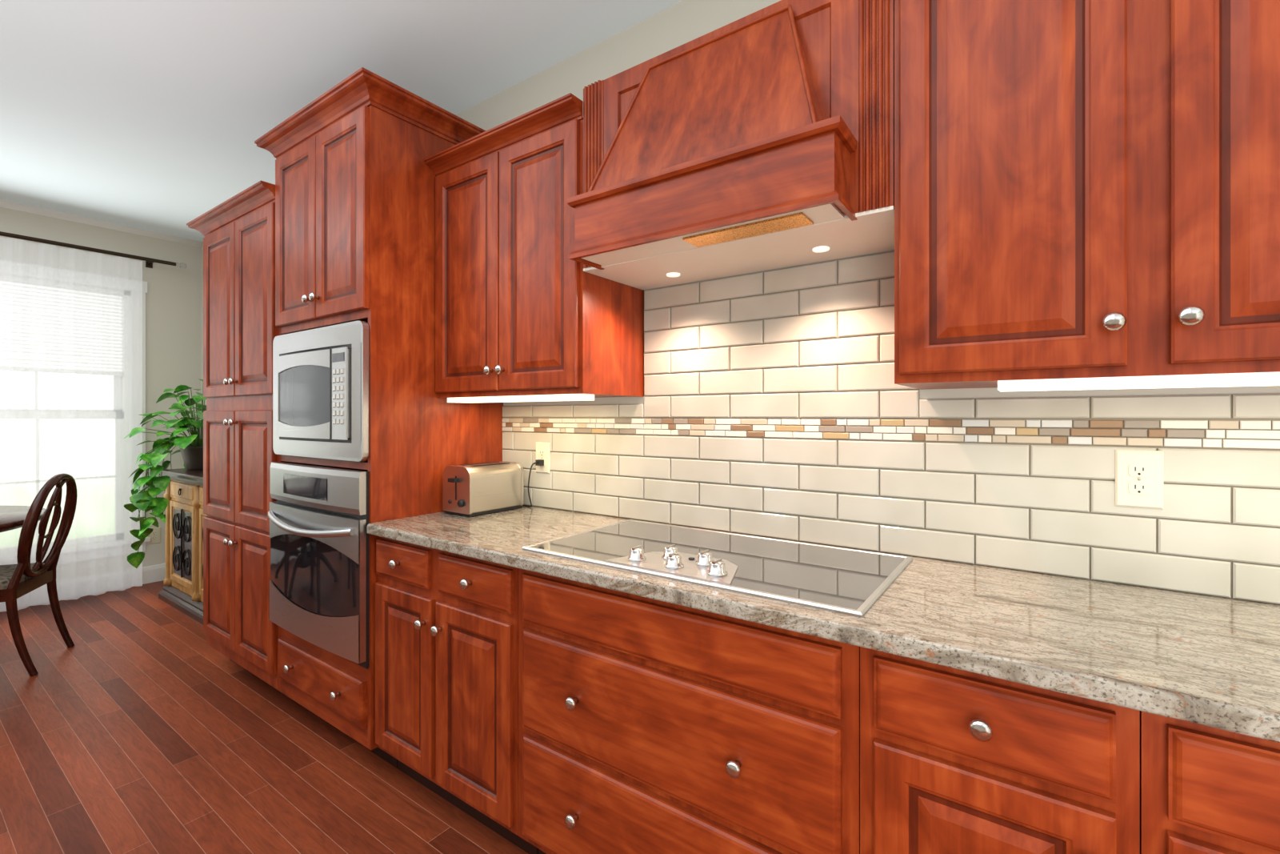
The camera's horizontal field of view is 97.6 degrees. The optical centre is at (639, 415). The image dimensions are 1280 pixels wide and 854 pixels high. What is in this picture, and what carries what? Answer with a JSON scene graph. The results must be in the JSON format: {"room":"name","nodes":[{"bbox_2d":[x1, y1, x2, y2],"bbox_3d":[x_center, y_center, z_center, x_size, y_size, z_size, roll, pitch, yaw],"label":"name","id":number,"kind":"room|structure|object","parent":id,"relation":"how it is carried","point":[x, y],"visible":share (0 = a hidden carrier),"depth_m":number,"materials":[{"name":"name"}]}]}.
{"room":"kitchen and dining room","nodes":[
{"label":"kitchen and dining room","id":0,"kind":"room"},
{"bbox_2d":[0,206,200,566],"bbox_3d":[-5.115,-0.070,2.610,0.120,2.880,5.000,0,0,35],"label":"wall","id":1,"kind":"structure","parent":0,"point":[173,327],"depth_m":4.40,"materials":[{"name":"beige paint"}]},
{"bbox_2d":[0,231,186,268],"bbox_3d":[-4.519,-1.185,3.210,0.154,0.070,3.070,0,0,35],"label":"curtain rod","id":2,"kind":"object","parent":1,"relation":"attached to","point":[150,262],"visible":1,"depth_m":4.00,"materials":[{"name":"brown metal"}]},
{"bbox_2d":[0,236,142,611],"bbox_3d":[-4.511,0.055,3.130,0.071,2.440,2.650,0,0,35],"label":"sheer curtain","id":3,"kind":"object","parent":2,"relation":"hanging from","point":[70,362],"visible":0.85,"depth_m":3.90,"materials":[{"name":"white fabric"}]},
{"bbox_2d":[0,200,202,247],"bbox_3d":[-5.054,-1.410,2.566,0.030,0.040,5.000,0,0,35],"label":"trim","id":4,"kind":"structure","parent":1,"relation":"attached to","point":[38,210],"depth_m":4.08,"materials":[{"name":"white paint"}]},
{"bbox_2d":[142,280,150,551],"bbox_3d":[-4.456,0.003,3.491,0.170,2.075,2.130,0,0,35],"label":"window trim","id":5,"kind":"structure","parent":1,"relation":"in","point":[144,292],"depth_m":4.30,"materials":[{"name":"white"}]},
{"bbox_2d":[147,526,160,543],"bbox_3d":[-3.784,0.930,4.362,0.008,0.126,0.080,0,0,35],"label":"wall outlet","id":6,"kind":"object","parent":1,"relation":"attached to","point":[154,534],"visible":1,"depth_m":4.37,"materials":[{"name":"beige plastic"}]},
{"bbox_2d":[142,563,165,583],"bbox_3d":[-5.060,1.225,2.570,0.016,0.130,5.000,0,0,36],"label":"baseboard","id":7,"kind":"structure","parent":1,"relation":"attached to","point":[154,573],"depth_m":4.35,"materials":[{"name":"white"}]},
{"bbox_2d":[0,580,528,853],"bbox_3d":[-1.721,1.330,0.188,8.220,0.080,5.000,0,0,35],"label":"floor","id":8,"kind":"structure","parent":0,"point":[143,718],"depth_m":2.09,"materials":[{"name":"brown wood"}]},
{"bbox_2d":[0,505,45,531],"bbox_3d":[-3.846,0.915,2.736,1.320,0.750,1.320,0,0,35],"label":"dining table","id":9,"kind":"object","parent":8,"relation":"on","point":[12,517],"visible":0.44,"depth_m":3.04,"materials":[{"name":"brown wood"}]},
{"bbox_2d":[0,472,77,675],"bbox_3d":[-3.313,0.799,2.862,0.571,0.992,0.513,0,0,-26],"label":"dining chair","id":10,"kind":"object","parent":8,"relation":"on","point":[23,575],"visible":1,"depth_m":2.90,"materials":[{"name":"brown wood"}]},
{"bbox_2d":[158,477,190,616],"bbox_3d":[-3.002,0.865,3.929,0.650,0.850,0.394,0,0,35],"label":"base cabinet","id":11,"kind":"object","parent":8,"relation":"on","point":[182,590],"depth_m":3.83,"materials":[{"name":"brown wood"}]},
{"bbox_2d":[159,468,203,483],"bbox_3d":[-2.772,0.410,3.759,1.290,0.060,0.404,0,0,35],"label":"countertop","id":12,"kind":"structure","parent":11,"relation":"on","point":[195,476],"depth_m":3.73,"materials":[{"name":"grey stone"}]},
{"bbox_2d":[123,378,206,567],"bbox_3d":[-3.222,0.364,3.934,0.924,1.278,0.628,0,0,35],"label":"pothos plant","id":13,"kind":"object","parent":12,"relation":"on","point":[191,448],"visible":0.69,"depth_m":3.75,"materials":[{"name":"green plant"}]},
{"bbox_2d":[190,484,206,624],"bbox_3d":[-2.537,0.865,3.598,0.650,0.850,0.394,0,0,35],"label":"base cabinet","id":14,"kind":"object","parent":8,"relation":"on","point":[197,514],"depth_m":3.61,"materials":[{"name":"brown wood"}]},
{"bbox_2d":[186,180,303,706],"bbox_3d":[-1.767,0.151,2.881,0.909,2.278,0.664,0,0,35],"label":"pantry cabinet","id":15,"kind":"object","parent":8,"relation":"on","point":[240,334],"visible":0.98,"depth_m":2.60,"materials":[{"name":"brown wood"}]},
{"bbox_2d":[254,67,503,767],"bbox_3d":[-1.094,0.060,2.401,0.872,2.460,0.664,0,0,35],"label":"tall cabinet","id":16,"kind":"object","parent":8,"relation":"on","point":[355,176],"visible":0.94,"depth_m":2.10,"materials":[{"name":"brown wood"}]},
{"bbox_2d":[268,461,368,667],"bbox_3d":[-1.125,0.540,2.358,0.720,0.690,0.615,0,0,35],"label":"wall oven","id":17,"kind":"object","parent":16,"relation":"in","point":[318,515],"visible":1,"depth_m":2.08,"materials":[{"name":"silver metal"}]},
{"bbox_2d":[272,320,368,461],"bbox_3d":[-1.117,-0.088,2.369,0.724,0.497,0.548,0,0,35],"label":"microwave","id":18,"kind":"object","parent":16,"relation":"in","point":[321,392],"visible":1,"depth_m":2.09,"materials":[{"name":"silver metal"}]},
{"bbox_2d":[375,536,538,853],"bbox_3d":[-0.485,0.851,1.992,0.723,0.878,0.624,0,0,35],"label":"base cabinet","id":19,"kind":"object","parent":8,"relation":"on","point":[446,675],"visible":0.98,"depth_m":1.73,"materials":[{"name":"brown wood"}]},
{"bbox_2d":[518,568,859,853],"bbox_3d":[0.184,0.851,1.515,0.916,0.878,0.624,0,0,35],"label":"base cabinet","id":20,"kind":"object","parent":8,"relation":"on","point":[648,726],"visible":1,"depth_m":1.25,"materials":[{"name":"brown wood"}]},
{"bbox_2d":[367,504,1279,742],"bbox_3d":[0.527,0.394,1.277,3.204,0.036,0.613,0,0,35],"label":"countertop","id":21,"kind":"structure","parent":20,"relation":"on","point":[1202,658],"depth_m":1.03,"materials":[{"name":"beige stone"}]},
{"bbox_2d":[442,460,523,516],"bbox_3d":[-0.625,0.282,2.215,0.164,0.187,0.287,0,0,35],"label":"toaster","id":22,"kind":"object","parent":21,"relation":"on","point":[472,490],"visible":1,"depth_m":2.14,"materials":[{"name":"silver metal"}]},
{"bbox_2d":[521,519,912,616],"bbox_3d":[0.191,0.355,1.524,0.920,0.042,0.515,0,0,35],"label":"cooktop","id":23,"kind":"object","parent":21,"relation":"in","point":[853,582],"visible":1,"depth_m":1.41,"materials":[{"name":"grey glass"}]},
{"bbox_2d":[860,646,1139,853],"bbox_3d":[0.716,0.851,1.135,0.388,0.878,0.624,0,0,35],"label":"base cabinet","id":24,"kind":"object","parent":8,"relation":"on","point":[954,761],"visible":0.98,"depth_m":0.90,"materials":[{"name":"brown wood"}]},
{"bbox_2d":[1140,710,1279,853],"bbox_3d":[1.034,0.851,0.909,0.388,0.878,0.624,0,0,35],"label":"base cabinet","id":25,"kind":"object","parent":8,"relation":"on","point":[1206,790],"visible":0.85,"depth_m":0.76,"materials":[{"name":"brown wood"}]},
{"bbox_2d":[0,0,682,241],"bbox_3d":[-1.721,-1.470,0.188,8.220,0.080,5.000,0,0,35],"label":"ceiling","id":26,"kind":"structure","parent":0,"point":[157,115],"depth_m":2.33,"materials":[{"name":"white paint"}]},
{"bbox_2d":[200,0,1279,438],"bbox_3d":[-0.234,-0.070,2.272,8.460,2.880,0.120,0,0,35],"label":"wall","id":27,"kind":"structure","parent":0,"point":[673,27],"depth_m":2.03,"materials":[{"name":"beige paint"}]},
{"bbox_2d":[424,92,643,402],"bbox_3d":[-0.405,-0.518,2.079,0.753,0.929,0.389,0,0,35],"label":"upper cabinet","id":28,"kind":"object","parent":27,"relation":"attached to","point":[527,309],"visible":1,"depth_m":1.90,"materials":[{"name":"brown wood"}]},
{"bbox_2d":[567,0,894,289],"bbox_3d":[0.246,-0.734,1.566,0.898,0.573,0.469,0,0,35],"label":"range hood","id":29,"kind":"object","parent":27,"relation":"attached to","point":[762,139],"visible":0.98,"depth_m":1.37,"materials":[{"name":"brown wood"}]},
{"bbox_2d":[502,250,1279,603],"bbox_3d":[0.702,-0.037,1.522,3.204,0.826,0.010,0,0,35],"label":"tile backsplash","id":30,"kind":"structure","parent":27,"relation":"attached to","point":[779,404],"depth_m":1.55,"materials":[{"name":"beige tile"}]},
{"bbox_2d":[521,441,550,507],"bbox_3d":[-0.460,0.242,2.300,0.180,0.269,0.073,0,0,35],"label":"wall outlet","id":31,"kind":"object","parent":30,"relation":"attached to","point":[542,462],"visible":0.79,"depth_m":2.29,"materials":[{"name":"beige plastic"}]},
{"bbox_2d":[1115,449,1163,508],"bbox_3d":[1.096,0.138,1.230,0.080,0.126,0.008,0,0,35],"label":"wall outlet","id":32,"kind":"object","parent":30,"relation":"attached to","point":[1138,478],"visible":1,"depth_m":1.23,"materials":[{"name":"beige plastic"}]},
{"bbox_2d":[894,0,1279,391],"bbox_3d":[0.948,-0.624,1.108,0.904,1.142,0.399,0,0,35],"label":"upper cabinet","id":33,"kind":"object","parent":27,"relation":"attached to","point":[1086,194],"visible":1,"depth_m":1.02,"materials":[{"name":"brown wood"}]}
]}

